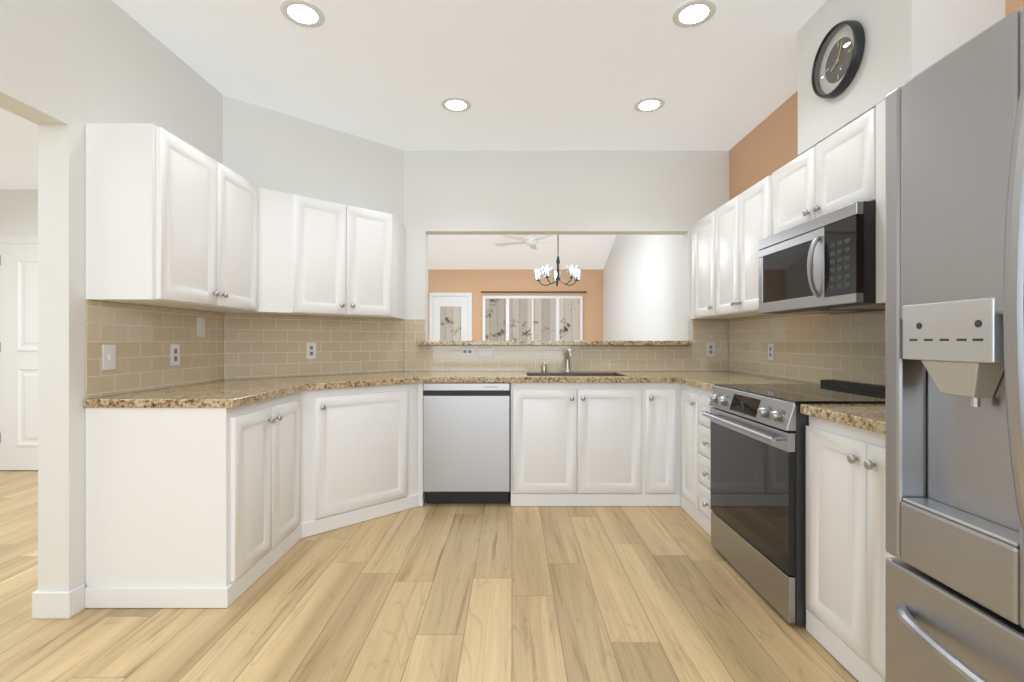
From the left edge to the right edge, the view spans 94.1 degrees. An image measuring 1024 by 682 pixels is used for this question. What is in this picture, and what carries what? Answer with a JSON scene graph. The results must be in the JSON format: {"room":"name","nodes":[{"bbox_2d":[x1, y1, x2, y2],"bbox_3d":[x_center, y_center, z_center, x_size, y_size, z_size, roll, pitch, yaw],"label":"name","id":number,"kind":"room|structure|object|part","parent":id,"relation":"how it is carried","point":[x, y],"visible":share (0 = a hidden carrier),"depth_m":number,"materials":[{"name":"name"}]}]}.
{"room":"kitchen","nodes":[
{"label":"kitchen","id":0,"kind":"room"},
{"bbox_2d":[0,190,37,236],"bbox_3d":[-4.477,-0.100,4.315,5.007,2.500,0.130,0,0,0],"label":"wall","id":1,"kind":"structure","parent":0,"point":[18,213],"depth_m":4.24,"materials":[{"name":"white paint"}]},
{"bbox_2d":[0,237,37,442],"bbox_3d":[-4.125,0.112,4.216,0.930,2.073,0.064,0,0,0],"label":"door frame","id":2,"kind":"structure","parent":1,"relation":"in","point":[18,240],"depth_m":4.23,"materials":[{"name":"white wood"}]},
{"bbox_3d":[-4.154,0.070,4.199,0.760,1.660,0.030,0,0,0],"label":"hall door hinges","id":3,"kind":"part","parent":2,"relation":"part of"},
{"bbox_2d":[0,244,37,469],"bbox_3d":[-4.125,0.141,4.225,0.802,2.003,0.039,0,0,0],"label":"hall door","id":4,"kind":"structure","parent":2,"relation":"attached to","point":[19,355],"depth_m":4.21,"materials":[{"name":"white wood"}]},
{"bbox_2d":[0,108,37,189],"bbox_3d":[-4.487,-1.400,0.700,5.027,0.100,7.400,0,0,0],"label":"ceiling","id":5,"kind":"structure","parent":0,"point":[18,152],"depth_m":3.43,"materials":[{"name":"white paint"}]},
{"bbox_2d":[0,0,222,590],"bbox_3d":[-1.909,-0.210,0.150,0.128,2.720,6.300,0,0,0],"label":"wall","id":6,"kind":"structure","parent":0,"point":[69,69],"depth_m":1.99,"materials":[{"name":"white paint"}]},
{"bbox_2d":[32,584,84,618],"bbox_3d":[-1.980,1.095,3.095,0.014,0.110,2.250,0,0,0],"label":"baseboard","id":7,"kind":"structure","parent":6,"relation":"attached to","point":[58,604],"depth_m":1.97,"materials":[{"name":"white wood"}]},
{"bbox_2d":[85,123,264,313],"bbox_3d":[-1.689,-0.560,2.487,0.309,0.760,0.854,0,0,0],"label":"upper cabinet","id":8,"kind":"object","parent":6,"relation":"attached to","point":[172,221],"depth_m":2.12,"materials":[{"name":"white paint"}]},
{"bbox_2d":[223,95,403,379],"bbox_3d":[-1.388,-0.210,3.558,0.197,2.720,1.380,0,0,44],"label":"wall","id":9,"kind":"structure","parent":0,"point":[265,148],"depth_m":3.41,"materials":[{"name":"white paint"}]},
{"bbox_2d":[261,188,403,318],"bbox_3d":[-1.366,-0.560,3.421,0.956,0.760,1.012,0,0,0],"label":"upper cabinet","id":10,"kind":"object","parent":9,"relation":"attached to","point":[319,257],"depth_m":3.17,"materials":[{"name":"white paint"}]},
{"bbox_2d":[385,213,396,318],"bbox_3d":[-1.016,-0.560,3.405,0.265,0.752,0.248,0,0,0],"label":"panel","id":11,"kind":"object","parent":9,"relation":"attached to","point":[390,220],"depth_m":3.50,"materials":[{"name":"white paint"}]},
{"bbox_2d":[0,470,858,681],"bbox_3d":[-1.000,1.175,3.150,12.000,0.050,12.300,0,0,0],"label":"floor","id":12,"kind":"structure","parent":0,"point":[466,592],"depth_m":2.00,"materials":[{"name":"brown wood"}]},
{"bbox_2d":[85,391,304,607],"bbox_3d":[-1.529,0.718,2.417,0.629,0.859,0.715,0,0,0],"label":"base cabinet","id":13,"kind":"object","parent":12,"relation":"on","point":[205,506],"depth_m":2.06,"materials":[{"name":"white paint"}]},
{"bbox_2d":[84,371,884,433],"bbox_3d":[-0.028,0.269,2.577,3.631,0.038,2.702,0,0,0],"label":"countertop","id":14,"kind":"structure","parent":13,"relation":"on","point":[241,392],"depth_m":2.80,"materials":[{"name":"beige stone"}]},
{"bbox_2d":[542,362,546,371],"bbox_3d":[0.260,0.210,3.840,0.042,0.078,0.071,0,0,0],"label":"soap dispenser","id":15,"kind":"object","parent":14,"relation":"on","point":[544,367],"visible":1,"depth_m":3.84,"materials":[{"name":"silver metal"}]},
{"bbox_2d":[564,346,576,371],"bbox_3d":[0.474,0.146,3.766,0.108,0.206,0.241,0,0,0],"label":"faucet","id":16,"kind":"object","parent":14,"relation":"on","point":[568,354],"visible":1,"depth_m":3.83,"materials":[{"name":"silver metal"}]},
{"bbox_2d":[305,383,420,536],"bbox_3d":[-1.248,0.718,3.350,1.191,0.859,1.151,0,0,0],"label":"base cabinet","id":17,"kind":"object","parent":12,"relation":"on","point":[363,444],"depth_m":3.01,"materials":[{"name":"white paint"}]},
{"bbox_3d":[-1.122,0.395,2.830,0.033,0.032,0.033,0,0,0],"label":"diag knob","id":18,"kind":"part","parent":17,"relation":"part of","materials":[{"name":"silver metal"}]},
{"bbox_3d":[-0.941,0.695,3.038,0.463,0.720,0.434,0,0,0],"label":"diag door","id":19,"kind":"part","parent":17,"relation":"part of","materials":[{"name":"white paint"}]},
{"bbox_2d":[421,383,425,505],"bbox_3d":[-0.756,0.718,3.624,0.273,0.859,0.608,0,0,0],"label":"base cabinet","id":20,"kind":"object","parent":12,"relation":"on","point":[423,494],"depth_m":3.32,"materials":[{"name":"white paint"}]},
{"bbox_2d":[423,383,509,502],"bbox_3d":[-0.315,0.719,3.608,0.599,0.854,0.636,0,0,0],"label":"dishwasher","id":21,"kind":"object","parent":12,"relation":"on","point":[466,442],"visible":1,"depth_m":3.29,"materials":[{"name":"grey metal"}]},
{"bbox_2d":[511,376,676,505],"bbox_3d":[0.579,0.718,3.614,1.177,0.859,0.628,0,0,0],"label":"base cabinet","id":22,"kind":"object","parent":12,"relation":"on","point":[573,444],"depth_m":3.30,"materials":[{"name":"white paint"}]},
{"bbox_2d":[677,383,712,535],"bbox_3d":[1.474,0.718,2.992,0.629,0.859,0.655,0,0,0],"label":"base cabinet","id":23,"kind":"object","parent":12,"relation":"on","point":[693,428],"depth_m":3.03,"materials":[{"name":"white paint"}]},
{"bbox_2d":[702,379,884,624],"bbox_3d":[1.413,0.680,2.280,0.728,0.936,0.758,0,0,0],"label":"range","id":24,"kind":"object","parent":12,"relation":"on","point":[758,480],"visible":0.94,"depth_m":2.12,"materials":[{"name":"grey metal"}]},
{"bbox_3d":[1.084,0.346,2.280,0.071,0.134,0.696,0,0,0],"label":"handle","id":25,"kind":"part","parent":24,"relation":"part of","materials":[{"name":"silver metal"}]},
{"bbox_2d":[806,416,896,681],"bbox_3d":[1.474,0.718,1.561,0.629,0.859,0.667,0,0,0],"label":"base cabinet","id":26,"kind":"object","parent":12,"relation":"on","point":[846,553],"depth_m":1.65,"materials":[{"name":"white paint"}]},
{"bbox_2d":[885,5,1023,681],"bbox_3d":[1.319,0.251,0.765,0.915,1.758,0.906,0,0,0],"label":"refrigerator","id":27,"kind":"object","parent":12,"relation":"on","point":[954,356],"visible":1,"depth_m":1.03,"materials":[{"name":"grey metal"}]},
{"bbox_2d":[112,0,825,150],"bbox_3d":[-0.028,-1.620,0.529,3.891,0.100,7.058,0,0,0],"label":"ceiling","id":28,"kind":"structure","parent":0,"point":[552,75],"depth_m":2.73,"materials":[{"name":"white paint"}]},
{"bbox_2d":[280,0,324,27],"bbox_3d":[-1.000,-1.563,2.280,0.196,0.012,0.196,0,0,0],"label":"recessed light","id":29,"kind":"object","parent":28,"relation":"in","point":[303,13],"visible":1,"depth_m":2.27,"materials":[{"name":"white"}]},
{"bbox_2d":[441,97,470,111],"bbox_3d":[-0.370,-1.563,3.160,0.196,0.012,0.196,0,0,0],"label":"recessed light","id":30,"kind":"object","parent":28,"relation":"in","point":[455,104],"visible":1,"depth_m":3.15,"materials":[{"name":"white"}]},
{"bbox_2d":[634,97,664,111],"bbox_3d":[0.910,-1.563,3.160,0.196,0.012,0.196,0,0,0],"label":"recessed light","id":31,"kind":"object","parent":28,"relation":"in","point":[649,104],"visible":1,"depth_m":3.15,"materials":[{"name":"white"}]},
{"bbox_2d":[672,0,715,27],"bbox_3d":[0.870,-1.563,2.280,0.196,0.012,0.196,0,0,0],"label":"recessed light","id":32,"kind":"object","parent":28,"relation":"in","point":[692,13],"visible":1,"depth_m":2.27,"materials":[{"name":"white"}]},
{"bbox_2d":[428,269,602,340],"bbox_3d":[-0.276,-0.150,9.060,4.248,2.600,0.120,0,0,0],"label":"wall","id":33,"kind":"structure","parent":0,"point":[475,282],"depth_m":9.00,"materials":[{"name":"brown paint"}]},
{"bbox_2d":[429,293,471,340],"bbox_3d":[-1.157,0.119,8.983,0.797,2.058,0.030,0,0,0],"label":"patio door","id":34,"kind":"structure","parent":33,"relation":"in","point":[438,300],"depth_m":8.98,"materials":[{"name":"white"}]},
{"bbox_3d":[-1.157,-0.270,8.988,0.397,0.800,0.002,0,0,0],"label":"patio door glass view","id":35,"kind":"part","parent":34,"relation":"part of","materials":[{"name":"glass"}]},
{"bbox_2d":[483,296,582,340],"bbox_3d":[0.387,-0.340,8.976,1.880,1.020,0.045,0,0,0],"label":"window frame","id":36,"kind":"structure","parent":33,"relation":"in","point":[507,298],"depth_m":8.95,"materials":[{"name":"white wood"}]},
{"bbox_2d":[485,299,579,340],"bbox_3d":[0.387,-0.340,8.979,1.820,0.960,0.002,0,0,0],"label":"window","id":37,"kind":"structure","parent":36,"relation":"attached to","point":[520,319],"depth_m":8.98,"materials":[{"name":"glass"}]},
{"bbox_2d":[481,291,586,292],"bbox_3d":[0.407,-0.915,8.953,1.980,0.024,0.092,0,0,0],"label":"curtain rod","id":38,"kind":"object","parent":33,"relation":"attached to","point":[533,291],"visible":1,"depth_m":8.91,"materials":[{"name":"black metal"}]},
{"bbox_2d":[428,235,616,268],"bbox_3d":[-0.276,-2.190,6.629,4.248,1.812,5.142,0,0,0],"label":"ceiling","id":39,"kind":"structure","parent":0,"point":[486,252],"depth_m":8.38,"materials":[{"name":"white paint"}]},
{"bbox_2d":[495,235,559,249],"bbox_3d":[0.316,-1.680,7.478,1.205,0.368,1.189,0,0,0],"label":"ceiling fan","id":40,"kind":"object","parent":39,"relation":"hanging from","point":[531,241],"visible":0.75,"depth_m":7.38,"materials":[{"name":"white"}]},
{"bbox_2d":[533,235,580,285],"bbox_3d":[0.561,-1.546,5.823,0.599,1.736,0.578,0,0,0],"label":"chandelier","id":41,"kind":"object","parent":39,"relation":"hanging from","point":[574,273],"visible":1,"depth_m":5.79,"materials":[{"name":"white glass"}]},
{"bbox_2d":[404,151,728,480],"bbox_3d":[0.334,-0.210,3.994,3.168,2.720,0.128,0,0,0],"label":"wall","id":42,"kind":"structure","parent":0,"point":[564,192],"depth_m":3.93,"materials":[{"name":"white paint"}]},
{"bbox_2d":[85,300,884,398],"bbox_3d":[-0.028,0.036,2.577,3.633,0.426,2.704,0,0,0],"label":"tile backsplash","id":43,"kind":"structure","parent":42,"relation":"attached to","point":[813,348],"depth_m":3.17,"materials":[{"name":"beige tile"}]},
{"bbox_2d":[102,345,115,369],"bbox_3d":[-1.831,0.074,2.170,0.009,0.115,0.070,0,0,0],"label":"light switch","id":44,"kind":"object","parent":43,"relation":"attached to","point":[108,357],"depth_m":2.16,"materials":[{"name":"white plastic"}]},
{"bbox_3d":[-1.833,0.074,2.170,0.004,0.115,0.070,0,0,0],"label":"plate","id":45,"kind":"part","parent":44,"relation":"part of","materials":[{"name":"white plastic"}]},
{"bbox_2d":[170,344,179,365],"bbox_3d":[-1.833,0.076,2.596,0.005,0.115,0.070,0,0,0],"label":"outlet","id":46,"kind":"object","parent":43,"relation":"attached to","point":[174,348],"depth_m":2.59,"materials":[{"name":"white plastic"}]},
{"bbox_3d":[-1.833,0.076,2.596,0.004,0.115,0.070,0,0,0],"label":"plate","id":47,"kind":"part","parent":46,"relation":"part of","materials":[{"name":"white plastic"}]},
{"bbox_2d":[174,348,177,361],"bbox_3d":[-1.831,0.076,2.596,0.001,0.066,0.022,0,0,0],"label":"socket","id":48,"kind":"object","parent":46,"relation":"attached to","point":[175,349],"depth_m":2.60,"materials":[{"name":"grey plastic"}]},
{"bbox_2d":[197,317,204,336],"bbox_3d":[-1.831,-0.082,2.811,0.009,0.115,0.070,0,0,0],"label":"outlet","id":49,"kind":"object","parent":43,"relation":"attached to","point":[200,320],"depth_m":2.80,"materials":[{"name":"white plastic"}]},
{"bbox_3d":[-1.833,-0.082,2.811,0.004,0.115,0.070,0,0,0],"label":"plate","id":50,"kind":"part","parent":49,"relation":"part of","materials":[{"name":"white plastic"}]},
{"bbox_2d":[306,343,315,358],"bbox_3d":[-1.435,0.069,3.408,0.070,0.115,0.006,0,0,-42],"label":"outlet","id":51,"kind":"object","parent":43,"relation":"attached to","point":[310,347],"depth_m":3.40,"materials":[{"name":"white plastic"}]},
{"bbox_2d":[309,346,313,355],"bbox_3d":[-1.433,0.069,3.406,0.017,0.066,0.016,0,0,0],"label":"socket","id":52,"kind":"object","parent":51,"relation":"attached to","point":[311,348],"depth_m":3.41,"materials":[{"name":"white plastic"}]},
{"bbox_3d":[-1.435,0.069,3.408,0.053,0.115,0.050,0,0,0],"label":"plate","id":53,"kind":"part","parent":51,"relation":"part of","materials":[{"name":"white plastic"}]},
{"bbox_2d":[460,347,473,355],"bbox_3d":[-0.366,0.088,3.918,0.115,0.070,0.005,0,0,0],"label":"outlet","id":54,"kind":"object","parent":43,"relation":"attached to","point":[464,351],"depth_m":3.92,"materials":[{"name":"white plastic"}]},
{"bbox_2d":[463,350,471,353],"bbox_3d":[-0.366,0.088,3.916,0.066,0.022,0.001,0,0,0],"label":"socket","id":55,"kind":"object","parent":54,"relation":"attached to","point":[464,351],"depth_m":3.92,"materials":[{"name":"grey plastic"}]},
{"bbox_3d":[-0.366,0.088,3.918,0.115,0.070,0.004,0,0,0],"label":"plate","id":56,"kind":"part","parent":54,"relation":"part of","materials":[{"name":"white plastic"}]},
{"bbox_2d":[479,347,492,355],"bbox_3d":[-0.216,0.088,3.916,0.115,0.070,0.010,0,0,0],"label":"outlet","id":57,"kind":"object","parent":43,"relation":"attached to","point":[483,351],"depth_m":3.92,"materials":[{"name":"white plastic"}]},
{"bbox_3d":[-0.216,0.088,3.918,0.115,0.070,0.004,0,0,0],"label":"plate","id":58,"kind":"part","parent":57,"relation":"part of","materials":[{"name":"white plastic"}]},
{"bbox_2d":[707,343,714,356],"bbox_3d":[1.634,0.070,3.918,0.070,0.115,0.005,0,0,0],"label":"outlet","id":59,"kind":"object","parent":43,"relation":"attached to","point":[710,346],"depth_m":3.92,"materials":[{"name":"white plastic"}]},
{"bbox_2d":[709,345,712,353],"bbox_3d":[1.634,0.070,3.916,0.022,0.066,0.001,0,0,0],"label":"socket","id":60,"kind":"object","parent":59,"relation":"attached to","point":[710,346],"depth_m":3.92,"materials":[{"name":"grey plastic"}]},
{"bbox_3d":[1.634,0.070,3.918,0.070,0.115,0.004,0,0,0],"label":"plate","id":61,"kind":"part","parent":59,"relation":"part of","materials":[{"name":"white plastic"}]},
{"bbox_2d":[768,344,773,359],"bbox_3d":[1.777,0.075,3.277,0.005,0.115,0.070,0,0,0],"label":"outlet","id":62,"kind":"object","parent":43,"relation":"attached to","point":[770,346],"depth_m":3.27,"materials":[{"name":"white plastic"}]},
{"bbox_2d":[769,347,771,356],"bbox_3d":[1.776,0.075,3.277,0.001,0.066,0.022,0,0,0],"label":"socket","id":63,"kind":"object","parent":62,"relation":"attached to","point":[770,348],"depth_m":3.27,"materials":[{"name":"grey plastic"}]},
{"bbox_3d":[1.778,0.075,3.277,0.004,0.115,0.070,0,0,0],"label":"plate","id":64,"kind":"part","parent":62,"relation":"part of","materials":[{"name":"white plastic"}]},
{"bbox_2d":[416,341,691,344],"bbox_3d":[0.343,0.016,3.986,2.235,0.036,0.263,0,0,0],"label":"ledge","id":65,"kind":"object","parent":42,"relation":"on","point":[553,342],"visible":1,"depth_m":3.85,"materials":[{"name":"beige stone"}]},
{"bbox_2d":[603,235,681,340],"bbox_3d":[1.784,-1.000,6.529,0.128,4.300,4.942,0,0,0],"label":"wall","id":66,"kind":"structure","parent":0,"point":[642,287],"depth_m":6.09,"materials":[{"name":"white paint"}]},
{"bbox_2d":[729,0,1023,383],"bbox_3d":[1.854,-0.210,0.465,0.128,2.720,6.930,0,0,0],"label":"wall","id":67,"kind":"structure","parent":0,"point":[766,147],"depth_m":3.33,"materials":[{"name":"brown paint"}]},
{"bbox_2d":[690,212,712,318],"bbox_3d":[1.619,-0.560,3.671,0.339,0.760,0.511,0,0,0],"label":"upper cabinet","id":68,"kind":"object","parent":67,"relation":"attached to","point":[701,233],"depth_m":3.65,"materials":[{"name":"white paint"}]},
{"bbox_2d":[713,176,774,318],"bbox_3d":[1.619,-0.560,3.044,0.339,0.760,0.743,0,0,0],"label":"upper cabinet","id":69,"kind":"object","parent":67,"relation":"attached to","point":[739,225],"depth_m":3.05,"materials":[{"name":"white paint"}]},
{"bbox_2d":[769,102,884,236],"bbox_3d":[1.619,-0.751,2.287,0.339,0.378,0.764,0,0,0],"label":"upper cabinet","id":70,"kind":"object","parent":67,"relation":"attached to","point":[843,169],"depth_m":2.16,"materials":[{"name":"white paint"}]},
{"bbox_2d":[759,201,884,313],"bbox_3d":[1.555,-0.353,2.280,0.464,0.410,0.754,0,0,0],"label":"over-the-range microwave","id":71,"kind":"object","parent":70,"relation":"attached to","point":[824,264],"visible":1,"depth_m":2.12,"materials":[{"name":"silver metal"}]},
{"bbox_3d":[1.389,-0.347,2.260,0.030,0.311,0.714,0,0,0],"label":"black glass","id":72,"kind":"part","parent":71,"relation":"part of","materials":[{"name":"black glass"}]},
{"bbox_3d":[1.353,-0.334,2.135,0.059,0.279,0.022,0,0,0],"label":"handle","id":73,"kind":"part","parent":71,"relation":"part of","materials":[{"name":"silver metal"}]},
{"bbox_2d":[881,100,884,175],"bbox_3d":[1.619,-0.795,1.457,0.339,0.290,0.763,0,0,0],"label":"upper cabinet","id":74,"kind":"object","parent":67,"relation":"attached to","point":[882,102],"depth_m":1.86,"materials":[{"name":"white paint"}]},
{"bbox_2d":[798,0,1004,154],"bbox_3d":[1.620,-1.256,2.075,0.340,0.628,0.690,0,0,0],"label":"wall","id":75,"kind":"structure","parent":0,"point":[906,40],"depth_m":1.88,"materials":[{"name":"white paint"}]},
{"bbox_2d":[811,20,864,97],"bbox_3d":[1.420,-1.235,2.100,0.058,0.296,0.296,0,0,0],"label":"wall clock","id":76,"kind":"object","parent":75,"relation":"attached to","point":[837,59],"visible":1,"depth_m":2.09,"materials":[{"name":"black plastic"}]}
]}

